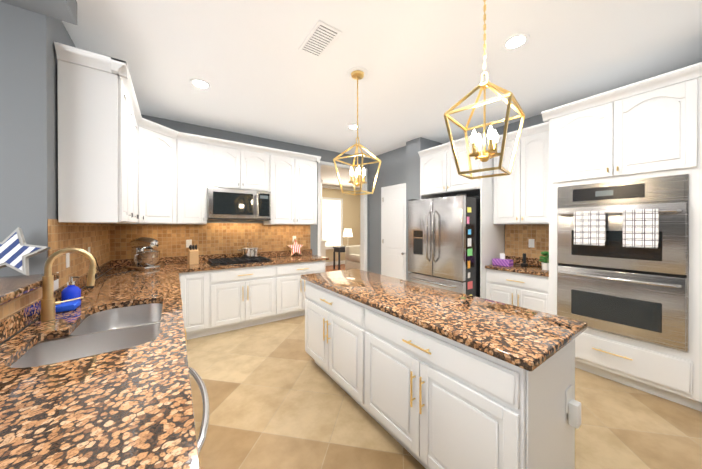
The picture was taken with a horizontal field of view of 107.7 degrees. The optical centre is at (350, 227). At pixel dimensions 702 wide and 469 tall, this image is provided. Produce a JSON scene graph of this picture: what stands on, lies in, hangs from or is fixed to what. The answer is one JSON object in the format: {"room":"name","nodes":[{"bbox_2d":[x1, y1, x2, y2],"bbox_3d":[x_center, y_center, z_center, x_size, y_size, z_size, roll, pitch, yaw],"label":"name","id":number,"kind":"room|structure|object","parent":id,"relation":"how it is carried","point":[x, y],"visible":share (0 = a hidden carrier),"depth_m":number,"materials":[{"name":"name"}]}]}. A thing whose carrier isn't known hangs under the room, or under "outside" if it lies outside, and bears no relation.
{"room":"kitchen","nodes":[
{"label":"kitchen","id":0,"kind":"room"},
{"bbox_2d":[0,1,10,276],"bbox_3d":[-2.690,-0.027,1.226,1.395,2.950,0.150,0,0,-35],"label":"wall","id":1,"kind":"structure","parent":0,"point":[4,135],"depth_m":1.55,"materials":[{"name":"grey paint"}]},
{"bbox_2d":[0,316,40,344],"bbox_3d":[-0.897,0.899,0.002,0.150,1.108,3.908,0,0,-35],"label":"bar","id":2,"kind":"object","parent":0,"point":[19,331],"depth_m":1.34,"materials":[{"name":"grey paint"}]},
{"bbox_2d":[0,227,50,275],"bbox_3d":[-1.984,0.144,1.506,0.292,0.292,0.118,0,0,-35],"label":"decor","id":3,"kind":"object","parent":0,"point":[17,252],"visible":0.98,"depth_m":1.50,"materials":[{"name":"blue and white striped fabric"}]},
{"bbox_2d":[9,4,109,288],"bbox_3d":[-2.614,-0.032,2.472,0.150,2.950,2.110,0,0,-35],"label":"wall","id":4,"kind":"structure","parent":0,"point":[34,37],"depth_m":1.61,"materials":[{"name":"grey paint"}]},
{"bbox_2d":[0,262,111,345],"bbox_3d":[-1.407,0.479,0.888,0.020,0.099,5.748,0,0,-35],"label":"backsplash","id":5,"kind":"structure","parent":4,"relation":"attached to","point":[12,323],"depth_m":1.35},
{"bbox_2d":[52,42,127,225],"bbox_3d":[-2.017,-0.640,2.052,0.330,1.210,0.463,0,0,-35],"label":"upper cabinet","id":6,"kind":"object","parent":4,"relation":"attached to","point":[92,89],"depth_m":1.86,"materials":[{"name":"wood"}]},
{"bbox_2d":[128,82,143,225],"bbox_3d":[-2.308,-0.642,2.510,0.375,1.210,0.901,0,0,-35],"label":"upper cabinet","id":7,"kind":"object","parent":4,"relation":"attached to","point":[135,120],"depth_m":2.67,"materials":[{"name":"wood"}]},
{"bbox_2d":[111,114,368,271],"bbox_3d":[-1.384,-0.041,4.518,4.505,2.950,0.150,0,0,-35],"label":"wall","id":8,"kind":"structure","parent":0,"point":[183,127],"depth_m":4.43,"materials":[{"name":"grey paint"}]},
{"bbox_2d":[144,119,183,225],"bbox_3d":[-2.541,-0.645,3.182,0.758,1.210,0.698,0,0,-35],"label":"upper cabinet","id":9,"kind":"object","parent":8,"relation":"attached to","point":[163,146],"depth_m":3.20,"materials":[{"name":"wood"}]},
{"bbox_2d":[184,133,215,225],"bbox_3d":[-2.228,-0.647,3.600,0.477,1.210,0.369,0,0,-35],"label":"upper cabinet","id":10,"kind":"object","parent":8,"relation":"attached to","point":[199,151],"depth_m":3.52,"materials":[{"name":"wood"}]},
{"bbox_2d":[112,250,311,269],"bbox_3d":[-1.898,0.466,4.058,2.828,0.099,0.020,0,0,-35],"label":"backsplash","id":11,"kind":"structure","parent":8,"relation":"attached to","point":[271,253],"depth_m":3.85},
{"bbox_2d":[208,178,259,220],"bbox_3d":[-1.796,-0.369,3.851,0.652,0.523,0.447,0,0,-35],"label":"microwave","id":12,"kind":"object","parent":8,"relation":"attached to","point":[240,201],"depth_m":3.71,"materials":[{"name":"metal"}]},
{"bbox_2d":[207,187,270,220],"bbox_3d":[-1.709,-0.333,3.911,0.864,0.450,0.447,0,0,-35],"label":"microwave","id":13,"kind":"object","parent":8,"relation":"attached to","point":[223,203],"depth_m":3.74,"materials":[{"name":"silver metal"}]},
{"bbox_2d":[216,138,271,185],"bbox_3d":[-1.743,-0.908,3.959,0.870,0.690,0.330,0,0,-35],"label":"upper cabinet","id":14,"kind":"object","parent":8,"relation":"attached to","point":[235,161],"depth_m":3.84,"materials":[{"name":"wood"}]},
{"bbox_2d":[260,148,319,225],"bbox_3d":[-1.066,-0.650,4.430,0.920,1.210,0.330,0,0,-35],"label":"upper cabinet","id":15,"kind":"object","parent":8,"relation":"attached to","point":[294,174],"depth_m":4.31,"materials":[{"name":"wood"}]},
{"bbox_2d":[318,161,366,270],"bbox_3d":[-0.185,0.074,5.340,1.210,2.715,0.168,0,0,-35],"label":"door frame","id":16,"kind":"structure","parent":8,"relation":"attached to","point":[363,232],"depth_m":5.59,"materials":[{"name":"white wood"}]},
{"bbox_2d":[325,264,344,271],"bbox_3d":[-0.652,1.447,7.771,9.000,0.048,4.610,0,0,-35],"label":"floor","id":17,"kind":"structure","parent":0,"point":[330,268],"depth_m":8.83,"materials":[{"name":"beige tile"}]},
{"bbox_2d":[321,180,326,270],"bbox_3d":[-1.132,-0.055,8.229,0.700,2.948,0.280,0,0,-35],"label":"column","id":18,"kind":"structure","parent":17,"relation":"on","point":[323,248],"depth_m":8.27,"materials":[{"name":"white"}]},
{"bbox_2d":[333,246,344,270],"bbox_3d":[-0.097,1.037,8.812,1.000,0.760,0.370,0,0,-35],"label":"console table","id":19,"kind":"object","parent":17,"relation":"on","point":[338,249],"visible":0.48,"depth_m":8.49,"materials":[{"name":"grey wood"}]},
{"bbox_2d":[343,229,352,245],"bbox_3d":[-0.106,0.356,8.822,0.320,0.600,0.320,0,0,-35],"label":"light","id":20,"kind":"object","parent":19,"relation":"on","point":[347,232],"visible":0.85,"depth_m":8.70,"materials":[{"name":"white fabric"}]},
{"bbox_2d":[345,245,359,269],"bbox_3d":[0.721,0.995,8.028,1.650,0.850,0.850,0,0,-35],"label":"sofa","id":21,"kind":"object","parent":17,"relation":"on","point":[352,257],"visible":0.23,"depth_m":7.75,"materials":[{"name":"beige fabric"}]},
{"bbox_2d":[322,188,359,261],"bbox_3d":[-1.553,-0.059,9.063,9.000,2.950,0.150,0,0,-35],"label":"wall","id":22,"kind":"structure","parent":0,"point":[351,211],"depth_m":9.98,"materials":[{"name":"beige paint"}]},
{"bbox_2d":[322,197,343,249],"bbox_3d":[-0.753,-0.141,9.489,1.140,1.910,0.060,0,0,-35],"label":"window blinds","id":23,"kind":"object","parent":22,"relation":"attached to","point":[332,221],"visible":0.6,"depth_m":9.54,"materials":[{"name":"white fabric"}]},
{"bbox_2d":[322,185,359,265],"bbox_3d":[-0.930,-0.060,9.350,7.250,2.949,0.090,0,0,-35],"label":"crown molding","id":24,"kind":"structure","parent":22,"relation":"attached to","point":[339,188],"depth_m":9.63,"materials":[{"name":"white wood"}]},
{"bbox_2d":[62,0,701,188],"bbox_3d":[0.855,-1.554,4.185,10.600,0.080,12.200,0,0,-35],"label":"ceiling","id":25,"kind":"structure","parent":0,"point":[263,76],"depth_m":2.28,"materials":[{"name":"white paint"}]},
{"bbox_2d":[0,0,76,24],"bbox_3d":[-0.928,-1.417,-1.063,1.685,0.149,5.610,0,0,-35],"label":"soffit beam","id":26,"kind":"structure","parent":25,"relation":"attached to","point":[64,10],"depth_m":1.59,"materials":[{"name":"grey paint"}]},
{"bbox_2d":[190,79,210,88],"bbox_3d":[-1.583,-1.505,2.700,0.196,0.005,0.196,0,0,-35],"label":"recessed light","id":27,"kind":"object","parent":25,"relation":"in","point":[200,83],"visible":1,"depth_m":2.69,"materials":[{"name":"white"}]},
{"bbox_2d":[298,21,341,58],"bbox_3d":[-0.260,-1.499,2.073,0.200,0.011,0.380,0,0,-35],"label":"ceiling vent","id":28,"kind":"object","parent":25,"relation":"in","point":[320,39],"visible":1,"depth_m":2.05,"materials":[{"name":"white metal"}]},
{"bbox_2d":[347,124,359,129],"bbox_3d":[0.042,-1.509,3.865,0.196,0.005,0.196,0,0,-35],"label":"recessed light","id":29,"kind":"object","parent":25,"relation":"in","point":[353,126],"visible":0.92,"depth_m":3.85,"materials":[{"name":"white"}]},
{"bbox_2d":[333,67,380,194],"bbox_3d":[0.065,-0.919,2.520,0.343,1.176,0.344,0,0,35],"label":"pendant lantern","id":30,"kind":"object","parent":25,"relation":"hanging from","point":[357,74],"visible":1,"depth_m":2.50,"materials":[{"name":"gold metal"}]},
{"bbox_2d":[444,0,524,178],"bbox_3d":[0.778,-0.904,1.493,0.343,1.196,0.344,0,0,43],"label":"pendant lantern","id":31,"kind":"object","parent":25,"relation":"hanging from","point":[492,136],"visible":1,"depth_m":1.49,"materials":[{"name":"gold metal"}]},
{"bbox_2d":[502,33,529,50],"bbox_3d":[1.338,-1.502,2.086,0.196,0.005,0.196,0,0,-35],"label":"recessed light","id":32,"kind":"object","parent":25,"relation":"in","point":[516,41],"visible":1,"depth_m":2.08,"materials":[{"name":"white"}]},
{"bbox_2d":[369,146,405,273],"bbox_3d":[0.807,-0.043,5.199,0.130,2.950,1.230,0,0,-35],"label":"wall","id":33,"kind":"structure","parent":0,"point":[392,170],"depth_m":5.39,"materials":[{"name":"grey paint"}]},
{"bbox_2d":[381,183,405,279],"bbox_3d":[0.825,0.305,4.952,0.121,2.255,0.830,0,0,-35],"label":"door","id":34,"kind":"structure","parent":33,"relation":"attached to","point":[393,230],"depth_m":4.99,"materials":[{"name":"white wood"}]},
{"bbox_2d":[406,137,442,280],"bbox_3d":[1.331,-0.041,4.619,0.630,2.950,0.320,0,0,-35],"label":"wall","id":35,"kind":"structure","parent":0,"point":[414,147],"depth_m":4.45,"materials":[{"name":"grey paint"}]},
{"bbox_2d":[186,315,701,468],"bbox_3d":[1.019,1.472,1.506,7.800,0.050,7.590,0,0,-35],"label":"floor","id":36,"kind":"structure","parent":0,"point":[279,398],"depth_m":1.93,"materials":[{"name":"tile"}]},
{"bbox_2d":[0,346,195,468],"bbox_3d":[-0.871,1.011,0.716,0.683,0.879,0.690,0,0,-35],"label":"countertop","id":37,"kind":"structure","parent":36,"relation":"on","point":[88,417],"depth_m":0.73,"materials":[{"name":"stone"}]},
{"bbox_2d":[189,367,209,454],"bbox_3d":[-0.591,0.959,0.965,0.096,0.750,0.600,0,0,-35],"label":"dishwasher","id":38,"kind":"object","parent":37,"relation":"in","point":[205,398],"depth_m":0.91,"materials":[{"name":"silver metal"}]},
{"bbox_2d":[56,282,179,313],"bbox_3d":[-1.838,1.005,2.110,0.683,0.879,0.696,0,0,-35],"label":"countertop","id":39,"kind":"structure","parent":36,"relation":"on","point":[119,295],"depth_m":2.00,"materials":[{"name":"stone"}]},
{"bbox_2d":[96,278,179,289],"bbox_3d":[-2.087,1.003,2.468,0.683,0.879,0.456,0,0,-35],"label":"countertop","id":40,"kind":"structure","parent":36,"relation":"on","point":[139,281],"depth_m":2.43,"materials":[{"name":"stone"}]},
{"bbox_2d":[100,274,179,281],"bbox_3d":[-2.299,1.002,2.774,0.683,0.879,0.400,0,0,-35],"label":"countertop","id":41,"kind":"structure","parent":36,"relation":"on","point":[131,277],"depth_m":2.67,"materials":[{"name":"stone"}]},
{"bbox_2d":[96,430,199,468],"bbox_3d":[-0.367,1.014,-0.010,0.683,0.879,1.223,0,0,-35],"label":"countertop","id":42,"kind":"structure","parent":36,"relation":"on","point":[179,452],"depth_m":0.59,"materials":[{"name":"stone"}]},
{"bbox_2d":[172,262,215,273],"bbox_3d":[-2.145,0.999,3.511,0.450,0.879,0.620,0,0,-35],"label":"countertop","id":43,"kind":"structure","parent":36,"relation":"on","point":[202,265],"depth_m":3.31,"materials":[{"name":"stone"}]},
{"bbox_2d":[216,262,279,269],"bbox_3d":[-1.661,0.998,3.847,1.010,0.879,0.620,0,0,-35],"label":"countertop","id":44,"kind":"structure","parent":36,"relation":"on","point":[245,263],"depth_m":3.67,"materials":[{"name":"stone"}]},
{"bbox_2d":[272,254,327,261],"bbox_3d":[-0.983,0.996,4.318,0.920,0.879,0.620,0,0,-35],"label":"countertop","id":45,"kind":"structure","parent":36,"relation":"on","point":[309,259],"depth_m":4.15,"materials":[{"name":"stone"}]},
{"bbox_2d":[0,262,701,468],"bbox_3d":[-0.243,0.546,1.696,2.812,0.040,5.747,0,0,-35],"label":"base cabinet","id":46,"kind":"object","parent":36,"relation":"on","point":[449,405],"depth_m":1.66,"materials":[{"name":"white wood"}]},
{"bbox_2d":[55,300,80,312],"bbox_3d":[-1.829,0.505,1.637,0.125,0.040,0.140,0,0,-35],"label":"cloth","id":47,"kind":"object","parent":46,"relation":"on","point":[68,306],"visible":0.67,"depth_m":1.61,"materials":[{"name":"blue fabric"}]},
{"bbox_2d":[36,246,99,321],"bbox_3d":[-1.656,0.323,1.518,0.228,0.405,0.083,0,0,-35],"label":"faucet","id":48,"kind":"object","parent":46,"relation":"on","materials":[{"name":"gold metal"}]},
{"bbox_2d":[61,276,80,300],"bbox_3d":[-1.932,0.432,1.772,0.094,0.185,0.093,0,0,-35],"label":"soap dispenser","id":49,"kind":"object","parent":46,"relation":"on","point":[71,290],"visible":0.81,"depth_m":1.75,"materials":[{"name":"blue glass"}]},
{"bbox_2d":[0,298,167,385],"bbox_3d":[-1.356,0.667,1.425,0.530,0.223,0.938,0,0,-35],"label":"sink","id":50,"kind":"object","parent":46,"relation":"in","point":[77,333],"depth_m":1.39,"materials":[{"name":"silver metal"}]},
{"bbox_2d":[127,237,159,270],"bbox_3d":[-2.565,0.317,3.183,0.334,0.403,0.350,0,0,-35],"label":"stand mixer","id":51,"kind":"object","parent":46,"relation":"on","point":[143,259],"visible":0.96,"depth_m":3.12,"materials":[{"name":"silver metal"}]},
{"bbox_2d":[92,254,135,275],"bbox_3d":[-2.520,0.388,2.744,0.285,0.262,0.597,0,0,-35],"label":"cord","id":52,"kind":"object","parent":51,"relation":"attached to","point":[112,274],"visible":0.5,"depth_m":2.70,"materials":[{"name":"black plastic"}]},
{"bbox_2d":[187,245,198,264],"bbox_3d":[-2.242,0.382,3.642,0.110,0.270,0.135,0,0,-45],"label":"knife block","id":53,"kind":"object","parent":46,"relation":"on","point":[193,256],"visible":1,"depth_m":3.60,"materials":[{"name":"brown wood"}]},
{"bbox_2d":[208,254,271,265],"bbox_3d":[-1.665,0.494,3.851,0.830,0.044,0.470,0,0,-35],"label":"cooktop","id":54,"kind":"object","parent":46,"relation":"in","point":[262,257],"depth_m":3.76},
{"bbox_2d":[237,243,260,257],"bbox_3d":[-1.595,0.357,4.039,0.364,0.226,0.282,0,0,-35],"label":"pot","id":55,"kind":"object","parent":54,"relation":"on","point":[249,251],"visible":1,"depth_m":3.94,"materials":[{"name":"silver metal"}]},
{"bbox_2d":[286,239,303,255],"bbox_3d":[-0.988,0.352,4.568,0.323,0.308,0.114,0,0,-35],"label":"decor","id":56,"kind":"object","parent":46,"relation":"on","point":[295,247],"visible":1,"depth_m":4.55,"materials":[{"name":"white wood"}]},
{"bbox_2d":[300,270,587,373],"bbox_3d":[0.373,0.534,2.082,0.730,0.040,2.170,0,0,-35],"label":"countertop","id":57,"kind":"structure","parent":46,"relation":"on","point":[521,337],"depth_m":1.49,"materials":[{"name":"brown stone"}]},
{"bbox_2d":[565,385,580,428],"bbox_3d":[1.136,0.918,1.309,0.080,0.180,0.047,0,0,-35],"label":"outlet","id":58,"kind":"object","parent":46,"relation":"attached to","point":[572,407],"depth_m":1.30,"materials":[{"name":"white plastic"}]},
{"bbox_2d":[408,194,479,296],"bbox_3d":[1.527,0.492,3.905,1.040,1.850,0.930,0,0,-35],"label":"refrigerator","id":59,"kind":"object","parent":36,"relation":"on","point":[443,242],"visible":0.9,"depth_m":3.49,"materials":[{"name":"silver metal"}]},
{"bbox_2d":[484,270,543,305],"bbox_3d":[2.267,1.000,3.332,0.540,0.879,0.766,0,0,-35],"label":"base cabinet","id":60,"kind":"object","parent":36,"relation":"on","point":[522,287],"depth_m":3.19,"materials":[{"name":"wood"}]},
{"bbox_2d":[484,262,543,277],"bbox_3d":[2.253,0.539,3.322,0.550,0.040,0.763,0,0,-35],"label":"countertop","id":61,"kind":"structure","parent":60,"relation":"on","point":[516,268],"depth_m":3.23,"materials":[{"name":"brown stone"}]},
{"bbox_2d":[492,253,512,266],"bbox_3d":[2.055,0.438,3.481,0.120,0.160,0.220,0,0,-35],"label":"tissue box","id":62,"kind":"object","parent":61,"relation":"on","point":[501,261],"visible":1,"depth_m":3.44,"materials":[{"name":"purple cardboard"}]},
{"bbox_2d":[521,253,527,266],"bbox_3d":[2.301,0.433,3.408,0.080,0.170,0.060,0,0,-35],"label":"cordless phone","id":63,"kind":"object","parent":61,"relation":"on","point":[524,264],"visible":1,"depth_m":3.39,"materials":[{"name":"black plastic"}]},
{"bbox_2d":[539,251,548,269],"bbox_3d":[2.394,0.407,3.151,0.192,0.223,0.146,0,0,-35],"label":"plant pot","id":64,"kind":"object","parent":61,"relation":"on","point":[544,263],"visible":0.71,"depth_m":3.12,"materials":[{"name":"white ceramic"}]},
{"bbox_2d":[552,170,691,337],"bbox_3d":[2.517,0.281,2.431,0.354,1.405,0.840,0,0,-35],"label":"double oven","id":65,"kind":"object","parent":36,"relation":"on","point":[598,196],"depth_m":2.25,"materials":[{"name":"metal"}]},
{"bbox_2d":[544,62,701,341],"bbox_3d":[2.681,0.098,2.548,0.750,2.690,0.985,0,0,-35],"label":"tall cabinet","id":66,"kind":"object","parent":36,"relation":"on","point":[653,125],"depth_m":2.24,"materials":[{"name":"wood"}]},
{"bbox_2d":[557,174,689,351],"bbox_3d":[2.491,0.281,2.413,0.417,1.405,0.840,0,0,-35],"label":"double oven","id":67,"kind":"object","parent":66,"relation":"in","point":[623,244],"depth_m":2.24,"materials":[{"name":"silver metal"}]},
{"bbox_2d":[454,114,547,265],"bbox_3d":[3.367,-0.032,2.369,0.150,2.950,6.340,0,0,-35],"label":"wall","id":68,"kind":"structure","parent":0,"point":[530,121],"depth_m":3.67,"materials":[{"name":"grey paint"}]},
{"bbox_2d":[420,134,491,197],"bbox_3d":[1.705,-0.889,4.038,0.650,0.730,1.001,0,0,-35],"label":"upper cabinet","id":69,"kind":"object","parent":68,"relation":"attached to","point":[439,177],"depth_m":3.82,"materials":[{"name":"wood"}]},
{"bbox_2d":[492,123,543,225],"bbox_3d":[2.326,-0.646,3.407,0.350,1.210,0.698,0,0,-35],"label":"upper cabinet","id":70,"kind":"object","parent":68,"relation":"attached to","point":[517,197],"depth_m":3.31,"materials":[{"name":"wood"}]},
{"bbox_2d":[505,254,541,265],"bbox_3d":[2.488,0.468,3.486,0.020,0.099,0.755,0,0,-35],"label":"backsplash","id":71,"kind":"structure","parent":68,"relation":"attached to","point":[531,261],"depth_m":3.53,"materials":[{"name":"brown tile"}]}
]}

